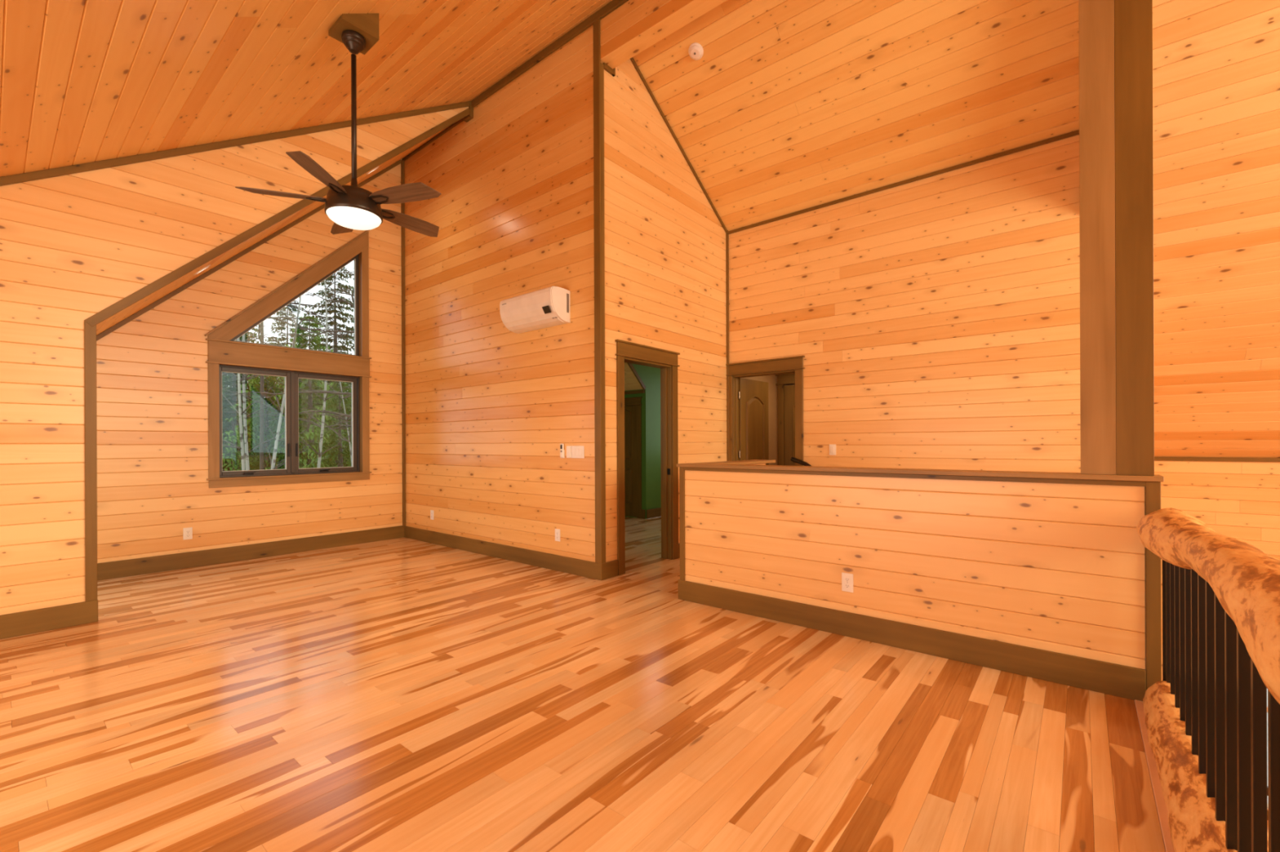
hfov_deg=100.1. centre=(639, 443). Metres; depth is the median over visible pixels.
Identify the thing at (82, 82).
ceiling
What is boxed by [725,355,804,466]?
door
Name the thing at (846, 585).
socket
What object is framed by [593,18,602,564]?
trim
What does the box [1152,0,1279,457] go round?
wall
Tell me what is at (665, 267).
wall
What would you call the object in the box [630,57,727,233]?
trim
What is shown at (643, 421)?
wall
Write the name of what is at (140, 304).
ceiling
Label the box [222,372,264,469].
spruce tree
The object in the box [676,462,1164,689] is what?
wall
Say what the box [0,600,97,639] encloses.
baseboard
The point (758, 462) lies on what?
wall
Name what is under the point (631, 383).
ceiling
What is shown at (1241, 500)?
wall
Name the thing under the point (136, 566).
baseboard
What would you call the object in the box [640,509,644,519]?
baseboard
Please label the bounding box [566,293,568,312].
grille
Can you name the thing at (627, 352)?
door
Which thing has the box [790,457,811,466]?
stair handrail
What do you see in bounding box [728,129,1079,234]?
trim
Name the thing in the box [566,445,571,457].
light switch
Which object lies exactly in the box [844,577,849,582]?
socket
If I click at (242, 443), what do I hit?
birch tree
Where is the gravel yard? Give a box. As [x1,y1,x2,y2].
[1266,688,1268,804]
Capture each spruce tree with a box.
[222,325,284,471]
[222,332,268,448]
[222,340,253,467]
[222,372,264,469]
[222,374,317,471]
[244,375,306,459]
[248,300,316,470]
[253,314,351,469]
[263,336,278,411]
[280,262,354,464]
[298,381,351,468]
[300,342,344,457]
[317,344,351,409]
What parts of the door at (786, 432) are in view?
casing, raised panel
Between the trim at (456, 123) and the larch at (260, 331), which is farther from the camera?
the larch at (260, 331)
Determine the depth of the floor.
2.31 m
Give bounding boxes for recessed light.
[193,264,210,275]
[365,166,379,174]
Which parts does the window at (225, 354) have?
casing, crank handle, sash, sloped casing, frame, fixed frame, crank handle, sash, casing, casing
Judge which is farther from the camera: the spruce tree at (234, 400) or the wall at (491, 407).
the spruce tree at (234, 400)
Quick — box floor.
[0,516,1165,851]
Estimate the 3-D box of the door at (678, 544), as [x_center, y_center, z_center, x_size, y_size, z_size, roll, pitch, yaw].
[0.743,1.159,6.170,0.018,0.150,1.061,0,0,39]
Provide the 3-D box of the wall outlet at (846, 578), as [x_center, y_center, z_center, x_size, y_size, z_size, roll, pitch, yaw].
[1.326,0.891,3.427,0.072,0.118,0.008,0,0,39]
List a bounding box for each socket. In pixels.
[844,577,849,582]
[844,583,849,588]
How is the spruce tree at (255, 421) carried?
on the ground
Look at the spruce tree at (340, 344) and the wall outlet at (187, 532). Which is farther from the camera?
the spruce tree at (340, 344)
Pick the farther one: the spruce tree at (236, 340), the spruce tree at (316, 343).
the spruce tree at (236, 340)
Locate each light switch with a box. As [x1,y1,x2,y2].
[571,445,584,458]
[829,444,835,455]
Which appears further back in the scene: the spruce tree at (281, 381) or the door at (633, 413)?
the spruce tree at (281, 381)
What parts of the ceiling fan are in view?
blade, blade, blade, lamp shade, blade, blade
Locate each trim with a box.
[0,101,471,186]
[84,108,469,327]
[84,321,97,601]
[96,160,401,341]
[400,160,405,525]
[401,118,463,160]
[463,103,473,122]
[471,0,628,107]
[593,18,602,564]
[600,62,605,564]
[624,390,644,395]
[627,363,645,389]
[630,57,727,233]
[725,230,728,461]
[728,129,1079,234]
[1134,699,1174,851]
[1154,457,1279,462]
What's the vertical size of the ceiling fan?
1.321 m
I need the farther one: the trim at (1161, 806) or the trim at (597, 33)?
the trim at (597, 33)
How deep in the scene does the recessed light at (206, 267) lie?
4.80 m
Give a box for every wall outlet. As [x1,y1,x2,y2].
[182,527,192,539]
[430,510,433,519]
[555,528,559,542]
[841,572,853,592]
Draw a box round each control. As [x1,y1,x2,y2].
[560,443,564,457]
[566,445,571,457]
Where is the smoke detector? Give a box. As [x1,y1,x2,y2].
[688,42,703,60]
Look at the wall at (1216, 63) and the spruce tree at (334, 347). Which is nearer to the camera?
the wall at (1216, 63)
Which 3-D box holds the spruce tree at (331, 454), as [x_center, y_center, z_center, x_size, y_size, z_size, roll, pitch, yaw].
[-7.911,1.317,14.105,4.151,5.907,4.333,0,0,15]
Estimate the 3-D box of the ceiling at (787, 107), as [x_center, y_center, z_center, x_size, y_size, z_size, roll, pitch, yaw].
[1.767,-3.339,4.701,3.695,1.609,2.449,0,0,39]
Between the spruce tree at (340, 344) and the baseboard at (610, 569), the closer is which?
the baseboard at (610, 569)
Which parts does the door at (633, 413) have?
raised panel, raised panel, casing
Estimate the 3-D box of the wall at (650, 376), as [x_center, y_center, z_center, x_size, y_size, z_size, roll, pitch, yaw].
[-0.560,-1.411,7.973,0.010,5.300,4.392,0,0,39]
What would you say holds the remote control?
attached to the wall at (491, 407)
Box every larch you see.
[222,266,354,431]
[222,300,353,470]
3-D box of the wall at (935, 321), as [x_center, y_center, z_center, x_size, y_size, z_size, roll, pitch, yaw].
[2.452,0.647,5.554,3.545,6.559,0.118,0,0,39]
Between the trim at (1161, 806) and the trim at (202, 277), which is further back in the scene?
the trim at (202, 277)
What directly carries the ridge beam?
attached to the wall at (491, 407)
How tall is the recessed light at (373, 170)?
0.121 m
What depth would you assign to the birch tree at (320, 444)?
12.76 m
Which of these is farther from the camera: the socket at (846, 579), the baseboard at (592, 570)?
the baseboard at (592, 570)
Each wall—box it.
[0,106,468,615]
[96,159,402,563]
[404,25,595,562]
[600,58,726,562]
[624,389,645,519]
[631,364,661,519]
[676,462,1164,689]
[691,459,775,465]
[728,134,1080,472]
[742,374,793,465]
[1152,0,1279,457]
[1154,457,1279,828]
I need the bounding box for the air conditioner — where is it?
[499,286,570,333]
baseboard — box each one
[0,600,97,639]
[97,525,404,581]
[404,525,602,580]
[602,560,617,580]
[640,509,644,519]
[646,507,661,519]
[678,579,1146,701]
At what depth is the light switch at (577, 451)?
5.03 m
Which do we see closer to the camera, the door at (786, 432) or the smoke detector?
the smoke detector
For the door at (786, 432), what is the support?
in the wall at (771, 380)
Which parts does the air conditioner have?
panel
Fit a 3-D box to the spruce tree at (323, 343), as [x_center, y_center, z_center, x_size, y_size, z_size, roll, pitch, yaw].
[-16.681,-0.515,28.502,5.343,9.640,5.246,0,0,9]
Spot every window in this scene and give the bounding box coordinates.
[204,230,371,488]
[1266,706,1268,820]
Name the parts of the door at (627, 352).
casing, strike plate, casing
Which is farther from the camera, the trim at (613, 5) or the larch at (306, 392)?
the larch at (306, 392)
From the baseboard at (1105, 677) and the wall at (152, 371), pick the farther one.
the wall at (152, 371)
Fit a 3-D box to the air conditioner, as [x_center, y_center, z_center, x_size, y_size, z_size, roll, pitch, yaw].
[-1.046,-1.297,5.255,0.793,0.311,0.247,0,0,39]
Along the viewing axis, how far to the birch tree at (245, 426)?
11.75 m
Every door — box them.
[614,339,679,575]
[624,396,642,518]
[678,543,679,558]
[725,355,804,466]
[775,373,795,466]
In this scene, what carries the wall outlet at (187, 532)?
attached to the wall at (152, 371)
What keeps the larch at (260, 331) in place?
on the ground
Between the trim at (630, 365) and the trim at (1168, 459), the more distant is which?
the trim at (630, 365)
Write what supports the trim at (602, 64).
attached to the wall at (665, 267)
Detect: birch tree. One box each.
[222,296,324,469]
[222,336,278,470]
[231,323,313,470]
[271,271,351,467]
[294,346,351,466]
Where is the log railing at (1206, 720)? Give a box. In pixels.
[1136,507,1279,851]
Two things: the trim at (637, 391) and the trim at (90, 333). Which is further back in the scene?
the trim at (637, 391)
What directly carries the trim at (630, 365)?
attached to the wall at (650, 376)
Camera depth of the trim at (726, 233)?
6.57 m
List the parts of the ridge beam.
bearing trim, bearing trim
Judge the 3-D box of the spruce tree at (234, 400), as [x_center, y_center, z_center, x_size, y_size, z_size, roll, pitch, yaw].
[-13.007,-0.370,17.048,5.039,9.320,4.582,0,0,16]
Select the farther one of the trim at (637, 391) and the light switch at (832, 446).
the trim at (637, 391)
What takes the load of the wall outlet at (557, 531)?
attached to the wall at (491, 407)
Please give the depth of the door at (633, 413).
8.93 m
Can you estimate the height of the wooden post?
4.278 m
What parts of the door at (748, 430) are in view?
casing, raised panel, casing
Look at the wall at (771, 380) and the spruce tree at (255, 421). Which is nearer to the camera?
the wall at (771, 380)
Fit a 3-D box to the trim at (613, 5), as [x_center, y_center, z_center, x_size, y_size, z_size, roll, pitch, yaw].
[0.192,-3.881,4.374,5.511,0.115,0.025,0,0,39]
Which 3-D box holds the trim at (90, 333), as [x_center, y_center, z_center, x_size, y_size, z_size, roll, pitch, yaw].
[-3.836,0.127,3.745,0.018,1.946,0.058,0,0,39]
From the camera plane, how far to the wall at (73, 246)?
3.69 m
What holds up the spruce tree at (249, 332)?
on the ground
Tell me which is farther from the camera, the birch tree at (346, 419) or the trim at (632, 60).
the birch tree at (346, 419)
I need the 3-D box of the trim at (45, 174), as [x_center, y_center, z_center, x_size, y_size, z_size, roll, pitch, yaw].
[-3.715,-2.058,3.902,0.018,3.639,5.722,0,0,39]
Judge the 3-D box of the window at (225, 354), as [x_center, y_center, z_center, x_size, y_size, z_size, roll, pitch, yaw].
[-3.994,-1.126,6.192,0.198,3.175,1.668,0,0,39]
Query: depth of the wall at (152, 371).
5.52 m
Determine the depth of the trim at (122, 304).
4.44 m
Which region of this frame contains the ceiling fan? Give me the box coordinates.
[235,13,441,237]
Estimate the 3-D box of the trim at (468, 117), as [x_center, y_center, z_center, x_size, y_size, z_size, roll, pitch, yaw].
[-1.962,-3.773,6.128,0.134,0.145,0.048,0,0,39]
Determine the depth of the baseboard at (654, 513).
8.87 m
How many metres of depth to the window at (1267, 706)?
5.24 m
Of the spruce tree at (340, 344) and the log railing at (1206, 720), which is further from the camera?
the spruce tree at (340, 344)
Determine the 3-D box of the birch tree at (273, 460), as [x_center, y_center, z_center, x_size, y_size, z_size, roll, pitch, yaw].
[-7.659,0.241,11.297,2.326,8.058,2.180,0,0,5]
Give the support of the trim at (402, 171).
attached to the wall at (152, 371)
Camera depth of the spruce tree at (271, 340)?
37.73 m
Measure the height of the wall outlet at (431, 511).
0.118 m
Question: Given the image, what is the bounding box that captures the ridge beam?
[600,0,727,76]
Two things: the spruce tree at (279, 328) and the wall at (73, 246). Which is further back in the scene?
the spruce tree at (279, 328)
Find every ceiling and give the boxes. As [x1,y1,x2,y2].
[0,0,612,177]
[96,125,449,335]
[624,362,643,391]
[632,0,1079,231]
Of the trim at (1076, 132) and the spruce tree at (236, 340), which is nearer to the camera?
the trim at (1076, 132)
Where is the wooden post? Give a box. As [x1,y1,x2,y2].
[1078,0,1154,475]

